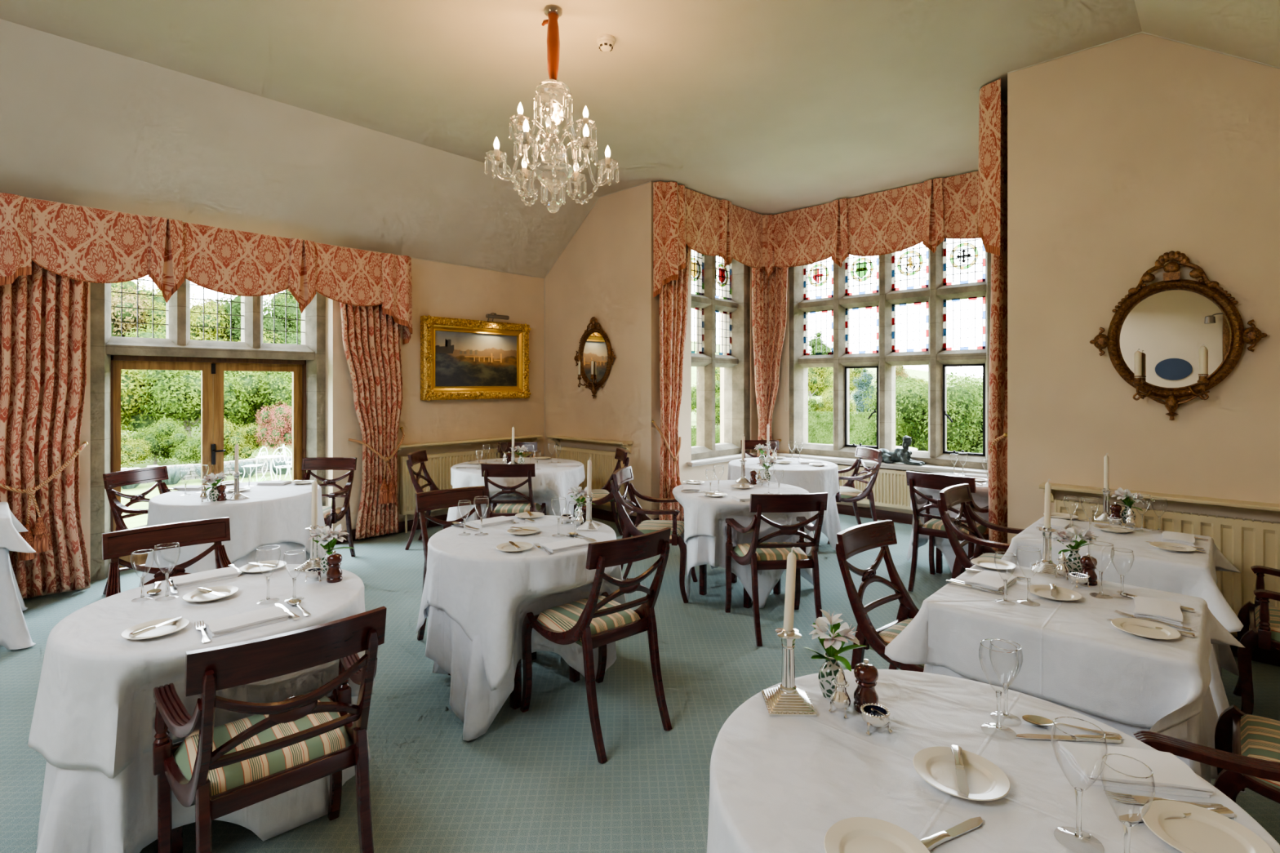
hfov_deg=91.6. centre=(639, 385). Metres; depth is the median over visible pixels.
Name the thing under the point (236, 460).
candle
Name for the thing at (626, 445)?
shelf
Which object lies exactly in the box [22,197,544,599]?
wall
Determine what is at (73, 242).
pelmet
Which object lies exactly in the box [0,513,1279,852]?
floor
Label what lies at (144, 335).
bushy tree
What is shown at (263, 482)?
plate
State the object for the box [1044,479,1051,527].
candle
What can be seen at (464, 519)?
wine glass
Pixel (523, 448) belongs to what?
posy
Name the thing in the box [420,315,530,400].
painting
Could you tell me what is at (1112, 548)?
bowl
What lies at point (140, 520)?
lawn
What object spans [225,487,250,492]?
plate
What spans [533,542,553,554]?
fork
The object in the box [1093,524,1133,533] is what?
plate
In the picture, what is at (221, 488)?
pepper mill
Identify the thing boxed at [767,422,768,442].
candle
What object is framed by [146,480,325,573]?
tablecloth
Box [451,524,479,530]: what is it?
table knife
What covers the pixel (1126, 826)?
wine glass
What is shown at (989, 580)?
folded napkin
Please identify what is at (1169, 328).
mirror glass
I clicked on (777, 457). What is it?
plate
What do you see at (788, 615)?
candle
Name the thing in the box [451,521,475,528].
spoon
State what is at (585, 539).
table knife
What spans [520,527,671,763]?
dining chair
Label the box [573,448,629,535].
dining chair
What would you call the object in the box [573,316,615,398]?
wall mirror
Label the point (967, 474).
folded napkin
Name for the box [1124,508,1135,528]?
shaker
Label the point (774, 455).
shaker
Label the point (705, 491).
butter knife
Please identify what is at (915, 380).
bushy tree
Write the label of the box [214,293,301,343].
tree
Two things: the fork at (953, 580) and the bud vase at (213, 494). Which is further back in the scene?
the bud vase at (213, 494)
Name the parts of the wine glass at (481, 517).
stem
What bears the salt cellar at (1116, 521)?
on the tablecloth at (1192, 573)
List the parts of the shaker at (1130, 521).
pierced lid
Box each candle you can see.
[234,442,238,471]
[311,477,317,525]
[511,426,514,446]
[577,360,580,374]
[586,457,591,494]
[591,360,593,374]
[741,434,744,459]
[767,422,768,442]
[783,546,796,630]
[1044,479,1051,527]
[1103,453,1109,488]
[1134,348,1142,377]
[1198,343,1207,376]
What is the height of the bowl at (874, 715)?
0.030 m
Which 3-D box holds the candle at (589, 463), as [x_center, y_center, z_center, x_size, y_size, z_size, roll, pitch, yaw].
[-0.267,0.479,3.278,0.023,0.199,0.029,0,0,-13]
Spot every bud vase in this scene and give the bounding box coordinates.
[208,485,218,501]
[320,547,333,574]
[517,454,524,463]
[573,502,582,519]
[758,453,765,462]
[763,468,771,481]
[817,652,844,699]
[1065,547,1082,573]
[1120,504,1135,523]
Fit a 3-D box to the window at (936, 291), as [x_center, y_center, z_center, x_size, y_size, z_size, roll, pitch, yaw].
[2.771,-0.440,7.048,2.281,2.620,0.255,0,0,43]
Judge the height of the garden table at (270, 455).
0.688 m
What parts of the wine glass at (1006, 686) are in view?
stem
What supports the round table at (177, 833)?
on the floor
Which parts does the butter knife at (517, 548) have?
handle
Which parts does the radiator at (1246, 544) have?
panel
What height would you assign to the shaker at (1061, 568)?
0.105 m
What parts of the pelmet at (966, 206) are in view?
scalloped panel, scalloped panel, scalloped panel, scalloped panel, scalloped panel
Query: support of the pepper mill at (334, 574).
on the tablecloth at (82, 719)
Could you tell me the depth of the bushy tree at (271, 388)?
22.51 m
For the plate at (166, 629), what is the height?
0.015 m
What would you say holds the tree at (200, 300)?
on the lawn
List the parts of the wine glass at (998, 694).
stem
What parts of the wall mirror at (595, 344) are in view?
candle arm, candle arm, frame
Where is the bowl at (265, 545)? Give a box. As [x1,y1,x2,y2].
[255,545,280,576]
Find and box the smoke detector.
[596,34,615,52]
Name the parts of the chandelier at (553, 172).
bulb, arm, bead chain, bulb, bulb, bead chain, bulb, arm, arm, arm, lamp shade, lamp shade, baluster stem, bead chain, arm, arm, arm, bulb, bulb, arm, bead chain, bulb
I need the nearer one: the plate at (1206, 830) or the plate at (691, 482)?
the plate at (1206, 830)
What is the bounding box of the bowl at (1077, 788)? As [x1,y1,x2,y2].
[1050,716,1107,791]
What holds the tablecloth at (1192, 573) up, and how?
on the tablecloth at (1221, 655)
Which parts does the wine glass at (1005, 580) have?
stem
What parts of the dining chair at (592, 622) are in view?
leg, frame, seat, leg, leg, rail, rail, frame, leg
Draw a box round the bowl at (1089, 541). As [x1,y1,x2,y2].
[1088,541,1114,572]
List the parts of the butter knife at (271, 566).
blade, handle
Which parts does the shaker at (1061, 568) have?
pierced lid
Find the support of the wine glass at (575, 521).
on the tablecloth at (481, 586)
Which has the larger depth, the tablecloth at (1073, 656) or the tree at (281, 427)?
the tree at (281, 427)
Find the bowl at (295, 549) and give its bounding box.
[283,549,305,575]
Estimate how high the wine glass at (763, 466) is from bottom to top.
0.189 m
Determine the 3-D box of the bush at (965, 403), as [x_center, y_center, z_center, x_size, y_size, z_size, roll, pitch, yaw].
[5.273,0.880,10.123,4.650,2.169,2.573,0,0,41]
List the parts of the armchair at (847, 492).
arm, frame, seat, leg, arm, frame, rail, leg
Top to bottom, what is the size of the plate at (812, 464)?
0.015 m
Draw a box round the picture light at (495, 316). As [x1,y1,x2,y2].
[485,312,509,321]
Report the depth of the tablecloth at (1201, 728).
1.90 m
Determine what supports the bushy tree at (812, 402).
on the lawn
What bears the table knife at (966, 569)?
on the tablecloth at (1073, 656)
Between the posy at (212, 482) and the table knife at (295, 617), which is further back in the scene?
the posy at (212, 482)
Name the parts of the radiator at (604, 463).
panel, panel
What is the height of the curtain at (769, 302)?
3.482 m
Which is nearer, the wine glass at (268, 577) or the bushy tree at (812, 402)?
the wine glass at (268, 577)
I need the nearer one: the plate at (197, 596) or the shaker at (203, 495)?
the plate at (197, 596)
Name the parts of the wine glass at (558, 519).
stem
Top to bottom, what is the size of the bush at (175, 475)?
0.450 m
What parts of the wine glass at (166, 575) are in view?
stem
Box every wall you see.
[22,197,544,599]
[120,456,292,484]
[545,182,658,519]
[658,248,758,509]
[771,266,929,514]
[1007,33,1279,636]
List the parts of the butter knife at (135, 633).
handle, blade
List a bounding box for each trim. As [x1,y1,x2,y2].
[410,31,1279,457]
[686,452,757,466]
[773,452,987,474]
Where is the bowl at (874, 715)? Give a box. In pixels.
[861,704,889,727]
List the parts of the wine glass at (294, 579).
stem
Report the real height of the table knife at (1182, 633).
0.010 m
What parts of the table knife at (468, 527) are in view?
handle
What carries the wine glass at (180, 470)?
on the tablecloth at (271, 514)
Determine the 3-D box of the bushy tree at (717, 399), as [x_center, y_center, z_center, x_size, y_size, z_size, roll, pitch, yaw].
[2.730,1.098,21.824,1.448,1.684,1.498,0,0,-36]
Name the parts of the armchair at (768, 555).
leg, arm, frame, leg, seat, rail, rail, leg, arm, frame, leg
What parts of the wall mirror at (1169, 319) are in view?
candle arm, frame, candle arm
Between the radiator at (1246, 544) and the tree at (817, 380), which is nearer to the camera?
the radiator at (1246, 544)
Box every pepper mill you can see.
[216,482,226,501]
[326,551,342,582]
[506,451,511,463]
[581,502,586,522]
[749,469,756,484]
[853,658,878,713]
[1080,553,1097,586]
[1109,502,1122,524]
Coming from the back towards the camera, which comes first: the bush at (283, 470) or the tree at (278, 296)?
the tree at (278, 296)
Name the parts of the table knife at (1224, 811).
blade, handle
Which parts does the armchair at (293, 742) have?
leg, arm, frame, leg, rail, seat, rail, rail, leg, frame, arm, leg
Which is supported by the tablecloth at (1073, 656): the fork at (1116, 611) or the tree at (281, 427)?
the fork at (1116, 611)
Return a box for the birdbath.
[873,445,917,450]
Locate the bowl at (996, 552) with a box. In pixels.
[994,551,1016,579]
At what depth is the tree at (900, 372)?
40.02 m
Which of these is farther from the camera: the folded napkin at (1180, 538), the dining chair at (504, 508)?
the dining chair at (504, 508)
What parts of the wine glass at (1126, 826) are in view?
stem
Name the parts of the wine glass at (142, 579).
stem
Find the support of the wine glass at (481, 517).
on the tablecloth at (481, 586)
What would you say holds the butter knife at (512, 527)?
on the plate at (517, 532)
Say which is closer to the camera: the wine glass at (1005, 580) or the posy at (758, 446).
the wine glass at (1005, 580)
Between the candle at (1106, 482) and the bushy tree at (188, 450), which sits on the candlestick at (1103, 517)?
the candle at (1106, 482)
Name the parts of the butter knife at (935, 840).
handle, blade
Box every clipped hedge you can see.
[691,425,719,446]
[808,411,875,444]
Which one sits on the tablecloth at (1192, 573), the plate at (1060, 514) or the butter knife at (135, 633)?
the plate at (1060, 514)
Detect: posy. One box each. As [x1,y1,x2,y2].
[199,471,226,490]
[308,524,354,555]
[514,444,528,456]
[567,486,595,506]
[754,443,769,455]
[756,457,777,470]
[804,608,866,671]
[1051,525,1097,554]
[1111,487,1146,511]
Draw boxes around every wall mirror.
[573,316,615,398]
[1089,250,1267,420]
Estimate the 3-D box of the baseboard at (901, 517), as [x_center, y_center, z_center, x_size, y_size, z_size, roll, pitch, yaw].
[2.747,1.445,6.873,3.190,0.110,0.022,0,0,43]
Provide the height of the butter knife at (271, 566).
0.010 m
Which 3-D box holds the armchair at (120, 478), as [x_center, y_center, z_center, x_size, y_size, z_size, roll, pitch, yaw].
[-3.530,1.069,4.608,0.578,0.873,0.530,0,0,12]
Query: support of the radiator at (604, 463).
attached to the wall at (604, 273)
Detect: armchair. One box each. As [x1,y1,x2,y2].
[102,466,171,594]
[102,516,231,597]
[152,606,386,852]
[301,457,356,556]
[610,466,697,603]
[724,492,827,645]
[827,446,882,543]
[906,471,989,591]
[937,483,1024,578]
[1133,730,1279,782]
[1232,565,1279,715]
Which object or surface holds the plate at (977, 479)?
on the tablecloth at (982, 491)
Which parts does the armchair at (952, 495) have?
rail, frame, leg, rail, arm, leg, frame, seat, arm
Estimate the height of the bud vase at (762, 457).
0.100 m
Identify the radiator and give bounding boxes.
[400,448,533,533]
[555,445,624,524]
[836,464,928,510]
[1053,498,1279,634]
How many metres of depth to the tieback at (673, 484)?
6.42 m
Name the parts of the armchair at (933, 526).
leg, frame, arm, leg, rail, rail, seat, leg, frame, arm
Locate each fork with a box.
[194,620,210,643]
[227,564,245,573]
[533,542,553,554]
[950,578,1004,591]
[1102,789,1223,808]
[1114,609,1191,631]
[1116,591,1137,597]
[1159,530,1208,540]
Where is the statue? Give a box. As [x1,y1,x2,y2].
[879,435,925,466]
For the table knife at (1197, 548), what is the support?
on the tablecloth at (1192, 573)
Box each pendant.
[584,383,604,398]
[1139,391,1209,420]
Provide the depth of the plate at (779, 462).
6.02 m
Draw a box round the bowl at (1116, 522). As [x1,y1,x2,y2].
[1107,519,1121,524]
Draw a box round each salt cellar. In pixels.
[304,567,323,582]
[560,514,572,524]
[760,478,768,485]
[860,702,892,735]
[1069,572,1090,587]
[1107,516,1122,526]
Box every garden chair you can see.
[240,446,267,482]
[271,446,292,480]
[282,444,291,478]
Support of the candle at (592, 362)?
on the wall mirror at (595, 344)
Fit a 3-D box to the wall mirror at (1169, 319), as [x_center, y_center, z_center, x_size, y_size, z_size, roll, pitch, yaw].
[3.042,-0.286,3.566,0.780,0.981,0.154,0,0,43]
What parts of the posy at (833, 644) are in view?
stem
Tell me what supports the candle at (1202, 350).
on the wall mirror at (1169, 319)
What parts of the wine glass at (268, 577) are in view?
stem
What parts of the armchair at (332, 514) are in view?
arm, frame, rail, leg, seat, arm, frame, leg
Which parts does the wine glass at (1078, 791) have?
stem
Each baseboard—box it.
[333,514,447,544]
[582,505,642,524]
[836,503,913,524]
[1229,636,1279,666]
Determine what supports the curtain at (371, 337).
hanging from the pelmet at (73, 242)
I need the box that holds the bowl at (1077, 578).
[1070,573,1088,584]
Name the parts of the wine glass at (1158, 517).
stem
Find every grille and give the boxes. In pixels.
[404,448,497,457]
[556,445,615,453]
[836,464,928,473]
[1056,498,1279,524]
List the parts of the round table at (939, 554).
leg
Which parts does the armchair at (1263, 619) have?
leg, leg, rail, arm, arm, seat, frame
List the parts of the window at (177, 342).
leaded pane, leaded pane, leaded pane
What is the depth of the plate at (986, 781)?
1.20 m
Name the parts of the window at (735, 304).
leaded pane, leaded pane, stone sill, leaded pane, leaded pane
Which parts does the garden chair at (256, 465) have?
seat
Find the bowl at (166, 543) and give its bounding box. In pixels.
[153,542,180,573]
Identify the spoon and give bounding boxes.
[146,581,161,595]
[287,599,311,617]
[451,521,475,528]
[567,532,595,539]
[1022,715,1122,739]
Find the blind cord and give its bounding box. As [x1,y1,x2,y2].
[784,333,788,411]
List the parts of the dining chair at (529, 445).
rail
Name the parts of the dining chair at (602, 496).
seat, frame, frame, leg, leg, rail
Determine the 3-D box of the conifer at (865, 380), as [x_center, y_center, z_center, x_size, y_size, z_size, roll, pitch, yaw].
[10.190,0.431,28.212,1.368,2.428,1.362,0,0,19]
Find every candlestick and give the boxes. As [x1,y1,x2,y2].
[226,471,248,501]
[293,524,323,573]
[508,446,518,463]
[576,493,601,530]
[735,459,750,483]
[761,627,817,716]
[764,442,772,461]
[1031,526,1062,576]
[1093,488,1112,521]
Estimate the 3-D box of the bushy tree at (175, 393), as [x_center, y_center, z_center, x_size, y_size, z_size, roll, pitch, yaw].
[-15.655,0.630,21.427,3.793,4.262,3.664,0,0,26]
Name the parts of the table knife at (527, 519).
handle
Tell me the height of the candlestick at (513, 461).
0.179 m
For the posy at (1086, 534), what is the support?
in the bud vase at (1073, 564)
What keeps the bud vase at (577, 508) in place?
on the tablecloth at (481, 586)
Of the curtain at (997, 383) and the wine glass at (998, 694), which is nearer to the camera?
the wine glass at (998, 694)
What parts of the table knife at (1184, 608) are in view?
handle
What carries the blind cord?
hanging from the window at (936, 291)
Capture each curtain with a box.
[0,260,89,598]
[339,302,402,539]
[658,244,689,520]
[751,266,787,456]
[987,100,1007,554]
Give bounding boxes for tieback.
[0,441,88,560]
[348,426,404,503]
[651,420,681,497]
[760,435,781,456]
[985,432,1007,534]
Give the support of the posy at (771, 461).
in the bud vase at (766, 475)
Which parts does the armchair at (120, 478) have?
leg, frame, arm, rail, seat, frame, arm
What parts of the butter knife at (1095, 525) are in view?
handle, blade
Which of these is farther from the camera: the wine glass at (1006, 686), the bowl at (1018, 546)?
the bowl at (1018, 546)
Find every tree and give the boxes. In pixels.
[111,277,196,322]
[111,285,152,337]
[118,321,165,373]
[120,369,155,433]
[120,369,249,439]
[120,431,151,467]
[125,417,187,465]
[133,300,235,342]
[168,429,226,464]
[190,295,265,320]
[191,328,283,377]
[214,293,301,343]
[223,370,292,431]
[223,418,264,460]
[255,400,292,454]
[262,288,301,333]
[272,332,301,344]
[691,376,719,415]
[715,367,719,391]
[715,392,719,428]
[808,367,833,399]
[808,395,820,413]
[814,386,856,413]
[830,367,866,400]
[875,365,909,386]
[910,376,928,393]
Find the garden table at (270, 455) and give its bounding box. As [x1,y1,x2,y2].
[255,454,284,479]
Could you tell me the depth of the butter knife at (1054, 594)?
2.23 m
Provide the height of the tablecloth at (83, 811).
0.729 m
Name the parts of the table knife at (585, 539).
blade, handle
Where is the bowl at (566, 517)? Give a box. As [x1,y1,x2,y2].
[561,514,572,521]
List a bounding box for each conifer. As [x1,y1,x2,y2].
[808,330,833,396]
[849,368,876,413]
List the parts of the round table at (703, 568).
leg, leg, leg, leg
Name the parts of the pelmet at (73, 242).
scalloped panel, scalloped panel, scalloped panel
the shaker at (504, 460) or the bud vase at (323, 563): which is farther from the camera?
the shaker at (504, 460)
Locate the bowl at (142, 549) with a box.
[130,549,154,577]
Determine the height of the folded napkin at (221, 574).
0.025 m
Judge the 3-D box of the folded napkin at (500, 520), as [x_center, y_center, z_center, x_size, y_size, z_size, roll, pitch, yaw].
[-0.806,0.742,3.398,0.212,0.025,0.123,0,0,-43]
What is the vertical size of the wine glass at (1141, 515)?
0.189 m
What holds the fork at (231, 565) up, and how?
on the tablecloth at (82, 719)
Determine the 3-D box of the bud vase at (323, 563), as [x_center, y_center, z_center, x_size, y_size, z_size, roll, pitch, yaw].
[-1.245,0.704,2.494,0.064,0.100,0.064,0,0,43]
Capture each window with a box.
[90,278,325,581]
[691,250,750,460]
[789,238,991,470]
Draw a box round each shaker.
[200,485,208,502]
[502,453,506,463]
[575,506,583,526]
[755,469,761,482]
[772,452,777,461]
[828,667,850,718]
[1054,551,1069,579]
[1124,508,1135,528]
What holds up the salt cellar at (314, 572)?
on the tablecloth at (82, 719)
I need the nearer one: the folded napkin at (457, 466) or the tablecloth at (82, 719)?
the tablecloth at (82, 719)
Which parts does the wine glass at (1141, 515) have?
stem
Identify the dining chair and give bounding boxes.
[404,449,439,550]
[415,485,486,675]
[480,463,546,518]
[497,441,537,457]
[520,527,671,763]
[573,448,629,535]
[740,440,778,457]
[835,520,924,671]
[1213,704,1279,803]
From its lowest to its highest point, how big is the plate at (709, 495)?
0.015 m
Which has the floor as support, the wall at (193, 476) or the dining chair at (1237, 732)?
the dining chair at (1237, 732)
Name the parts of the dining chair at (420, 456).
leg, frame, rail, leg, frame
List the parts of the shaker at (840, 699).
leg, pierced lid, leg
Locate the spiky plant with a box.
[246,476,269,482]
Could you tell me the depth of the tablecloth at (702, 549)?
4.15 m
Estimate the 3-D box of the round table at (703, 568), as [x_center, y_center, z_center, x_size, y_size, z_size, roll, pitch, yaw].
[0.719,1.134,4.472,0.904,0.732,0.904,0,0,43]
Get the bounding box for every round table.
[172,825,182,852]
[510,651,579,709]
[699,564,780,608]
[935,546,983,573]
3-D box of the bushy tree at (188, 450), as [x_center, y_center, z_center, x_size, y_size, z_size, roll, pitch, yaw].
[-13.402,2.021,18.932,1.438,1.615,1.531,0,0,-28]
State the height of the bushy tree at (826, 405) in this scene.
1.684 m
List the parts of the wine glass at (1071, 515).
stem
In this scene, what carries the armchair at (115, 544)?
on the floor
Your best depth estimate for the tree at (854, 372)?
36.18 m
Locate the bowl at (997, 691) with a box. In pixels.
[978,638,1019,693]
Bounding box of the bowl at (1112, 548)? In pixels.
[1110,547,1133,575]
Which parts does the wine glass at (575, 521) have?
stem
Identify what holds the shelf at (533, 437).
attached to the wall at (443, 290)
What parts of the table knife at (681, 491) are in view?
handle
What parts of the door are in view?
handle, glass pane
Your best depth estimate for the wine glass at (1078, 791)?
1.02 m
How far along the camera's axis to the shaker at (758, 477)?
4.81 m
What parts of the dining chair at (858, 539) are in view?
leg, rail, rail, seat, leg, frame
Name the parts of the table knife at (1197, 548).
handle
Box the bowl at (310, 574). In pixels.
[306,570,322,578]
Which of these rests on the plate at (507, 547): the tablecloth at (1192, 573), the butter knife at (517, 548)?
the butter knife at (517, 548)
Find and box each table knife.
[168,578,177,593]
[275,603,299,620]
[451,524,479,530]
[516,516,535,522]
[565,534,596,542]
[680,490,705,492]
[946,579,1008,595]
[965,568,1026,577]
[1015,733,1120,743]
[1106,618,1195,637]
[1117,593,1195,612]
[1118,805,1234,822]
[1144,541,1204,550]
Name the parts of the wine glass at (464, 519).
stem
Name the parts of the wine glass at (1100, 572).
stem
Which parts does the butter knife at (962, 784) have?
handle, blade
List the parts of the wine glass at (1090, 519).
stem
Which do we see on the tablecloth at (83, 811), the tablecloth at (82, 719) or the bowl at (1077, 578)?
the tablecloth at (82, 719)
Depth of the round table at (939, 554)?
4.96 m
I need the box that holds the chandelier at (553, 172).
[484,4,618,213]
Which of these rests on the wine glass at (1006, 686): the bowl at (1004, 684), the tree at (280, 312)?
the bowl at (1004, 684)
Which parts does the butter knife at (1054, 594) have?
handle, blade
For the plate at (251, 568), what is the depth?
2.55 m
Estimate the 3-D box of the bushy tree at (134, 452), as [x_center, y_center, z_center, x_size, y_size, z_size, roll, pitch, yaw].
[-14.906,2.021,17.687,1.531,1.615,1.438,0,0,-6]
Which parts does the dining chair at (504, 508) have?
leg, frame, rail, rail, seat, frame, leg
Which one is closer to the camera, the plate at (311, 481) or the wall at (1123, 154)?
the wall at (1123, 154)
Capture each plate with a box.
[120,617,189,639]
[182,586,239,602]
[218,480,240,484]
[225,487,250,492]
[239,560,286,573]
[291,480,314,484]
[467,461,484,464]
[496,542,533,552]
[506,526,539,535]
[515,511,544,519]
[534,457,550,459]
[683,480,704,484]
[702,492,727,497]
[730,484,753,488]
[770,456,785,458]
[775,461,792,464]
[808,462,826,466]
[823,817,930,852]
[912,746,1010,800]
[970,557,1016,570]
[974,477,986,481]
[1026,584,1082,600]
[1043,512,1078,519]
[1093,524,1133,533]
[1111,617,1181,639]
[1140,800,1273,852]
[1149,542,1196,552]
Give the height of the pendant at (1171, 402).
0.174 m
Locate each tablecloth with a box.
[0,502,35,552]
[0,547,35,649]
[27,564,375,778]
[35,661,370,852]
[138,517,320,586]
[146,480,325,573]
[415,515,631,690]
[425,579,616,741]
[446,457,585,521]
[672,480,813,575]
[686,514,813,608]
[706,669,1279,852]
[727,457,839,525]
[812,493,841,550]
[884,564,1245,741]
[906,493,988,572]
[910,472,988,531]
[923,664,1245,792]
[1000,516,1243,632]
[1208,644,1239,716]
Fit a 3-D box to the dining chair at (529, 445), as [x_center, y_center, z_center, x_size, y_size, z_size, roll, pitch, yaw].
[-1.316,1.069,6.647,0.462,0.873,0.578,0,0,-9]
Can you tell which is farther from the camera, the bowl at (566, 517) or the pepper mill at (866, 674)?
the bowl at (566, 517)
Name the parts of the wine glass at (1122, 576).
stem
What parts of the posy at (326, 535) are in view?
stem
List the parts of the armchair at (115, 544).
arm, frame, rail, frame, arm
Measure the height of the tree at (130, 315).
5.875 m
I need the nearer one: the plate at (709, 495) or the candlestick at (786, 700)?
the candlestick at (786, 700)
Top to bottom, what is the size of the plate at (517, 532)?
0.015 m
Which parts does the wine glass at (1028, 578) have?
stem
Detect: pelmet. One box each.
[0,192,412,344]
[653,78,1000,297]
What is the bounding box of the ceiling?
[0,0,1279,277]
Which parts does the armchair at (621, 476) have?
rail, leg, leg, rail, frame, frame, arm, arm, seat, rail, leg, leg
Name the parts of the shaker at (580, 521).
pierced lid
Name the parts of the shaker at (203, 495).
pierced lid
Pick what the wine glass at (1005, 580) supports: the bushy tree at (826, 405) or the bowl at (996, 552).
the bowl at (996, 552)
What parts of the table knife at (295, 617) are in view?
blade, handle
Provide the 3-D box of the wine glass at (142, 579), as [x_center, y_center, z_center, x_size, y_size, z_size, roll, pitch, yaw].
[-1.750,0.669,2.191,0.067,0.169,0.067,0,0,23]
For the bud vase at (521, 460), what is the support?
on the tablecloth at (551, 481)
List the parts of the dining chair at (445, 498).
leg, frame, rail, frame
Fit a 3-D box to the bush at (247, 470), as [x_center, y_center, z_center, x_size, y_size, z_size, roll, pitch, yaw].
[-11.065,2.365,17.524,0.901,0.450,0.901,0,0,16]
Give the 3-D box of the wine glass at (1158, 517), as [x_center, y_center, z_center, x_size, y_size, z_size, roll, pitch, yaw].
[2.675,0.669,3.209,0.067,0.169,0.067,0,0,43]
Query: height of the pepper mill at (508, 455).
0.116 m
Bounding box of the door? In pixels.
[111,355,306,571]
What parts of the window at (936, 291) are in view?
leaded pane, leaded pane, casement frame, leaded pane, leaded pane, casement handle, stone sill, leaded pane, leaded pane, casement handle, casement frame, leaded pane, leaded pane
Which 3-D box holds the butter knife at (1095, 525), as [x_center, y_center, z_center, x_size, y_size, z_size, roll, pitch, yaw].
[2.450,0.734,3.218,0.160,0.010,0.020,0,0,33]
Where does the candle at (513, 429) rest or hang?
on the candlestick at (513, 461)
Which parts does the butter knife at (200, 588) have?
handle, blade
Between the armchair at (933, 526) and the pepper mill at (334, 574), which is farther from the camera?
the armchair at (933, 526)
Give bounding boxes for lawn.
[120,341,982,528]
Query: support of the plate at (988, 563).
on the tablecloth at (1073, 656)
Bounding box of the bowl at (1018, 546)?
[1015,546,1041,578]
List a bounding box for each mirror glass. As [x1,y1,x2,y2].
[582,332,607,382]
[1119,289,1229,387]
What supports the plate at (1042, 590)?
on the tablecloth at (1073, 656)
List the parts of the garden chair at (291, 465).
seat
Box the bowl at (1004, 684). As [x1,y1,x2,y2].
[988,639,1022,685]
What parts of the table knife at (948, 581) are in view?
handle, blade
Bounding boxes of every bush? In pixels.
[120,469,141,488]
[161,465,191,484]
[191,462,229,477]
[227,459,262,477]
[264,457,292,475]
[849,372,982,453]
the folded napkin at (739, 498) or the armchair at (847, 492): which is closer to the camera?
the folded napkin at (739, 498)
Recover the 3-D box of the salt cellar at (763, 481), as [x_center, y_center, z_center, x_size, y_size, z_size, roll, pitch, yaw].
[0.938,0.728,4.688,0.065,0.054,0.067,0,0,19]
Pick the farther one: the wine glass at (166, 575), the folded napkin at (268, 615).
the wine glass at (166, 575)
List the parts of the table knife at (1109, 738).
blade, handle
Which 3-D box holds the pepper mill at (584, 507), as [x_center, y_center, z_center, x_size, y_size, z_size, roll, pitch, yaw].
[-0.293,0.696,3.372,0.055,0.116,0.055,0,0,43]
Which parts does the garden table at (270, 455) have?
leg, leg, leg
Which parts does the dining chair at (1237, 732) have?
leg, leg, rail, seat, frame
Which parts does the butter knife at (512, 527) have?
handle, blade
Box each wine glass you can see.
[130,549,154,599]
[153,542,180,597]
[179,470,191,495]
[195,464,208,492]
[243,460,255,486]
[255,545,280,603]
[283,549,305,601]
[457,500,471,535]
[473,496,488,533]
[551,497,566,536]
[568,501,582,535]
[763,466,773,493]
[773,469,783,493]
[978,638,1019,729]
[988,639,1022,716]
[994,551,1016,601]
[1015,546,1041,602]
[1050,716,1107,852]
[1063,496,1079,528]
[1080,497,1099,536]
[1088,541,1114,595]
[1100,753,1155,852]
[1110,547,1133,595]
[1132,493,1151,532]
[1151,497,1167,531]
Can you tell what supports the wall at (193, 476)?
on the lawn
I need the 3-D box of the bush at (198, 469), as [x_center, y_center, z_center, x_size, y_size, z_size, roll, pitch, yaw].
[-11.616,2.365,16.855,0.901,0.450,0.901,0,0,0]
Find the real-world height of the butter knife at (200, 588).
0.010 m
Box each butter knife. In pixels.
[128,616,182,637]
[197,586,226,596]
[248,562,277,568]
[508,541,520,550]
[510,526,537,531]
[527,511,533,517]
[705,491,725,494]
[919,816,982,851]
[951,744,969,797]
[1049,583,1057,598]
[1051,515,1087,520]
[1094,524,1133,529]
[1154,541,1206,552]
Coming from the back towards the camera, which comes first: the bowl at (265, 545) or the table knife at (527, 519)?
the table knife at (527, 519)
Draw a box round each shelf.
[395,435,542,453]
[546,435,632,453]
[1038,482,1279,513]
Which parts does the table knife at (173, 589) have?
handle, blade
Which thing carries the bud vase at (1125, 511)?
on the tablecloth at (1192, 573)
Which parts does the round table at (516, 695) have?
leg, leg, leg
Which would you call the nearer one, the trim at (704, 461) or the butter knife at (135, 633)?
the butter knife at (135, 633)
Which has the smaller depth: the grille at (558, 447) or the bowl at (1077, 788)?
the bowl at (1077, 788)
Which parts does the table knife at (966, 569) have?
handle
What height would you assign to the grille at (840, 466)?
0.007 m
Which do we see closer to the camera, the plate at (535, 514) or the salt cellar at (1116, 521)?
the salt cellar at (1116, 521)
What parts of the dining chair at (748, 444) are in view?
rail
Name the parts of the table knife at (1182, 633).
blade, handle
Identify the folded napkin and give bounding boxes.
[169,566,240,588]
[171,484,210,490]
[204,605,289,637]
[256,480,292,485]
[455,465,480,468]
[469,515,514,528]
[539,537,589,553]
[556,463,580,466]
[682,484,699,491]
[731,494,750,502]
[798,461,822,464]
[963,472,986,478]
[964,570,1017,592]
[1037,518,1073,530]
[1057,741,1214,798]
[1133,595,1182,626]
[1160,531,1195,546]
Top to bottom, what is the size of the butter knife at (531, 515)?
0.010 m
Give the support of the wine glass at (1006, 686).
on the tablecloth at (778, 784)
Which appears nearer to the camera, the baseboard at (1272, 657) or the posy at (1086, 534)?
the posy at (1086, 534)
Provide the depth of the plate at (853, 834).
1.02 m

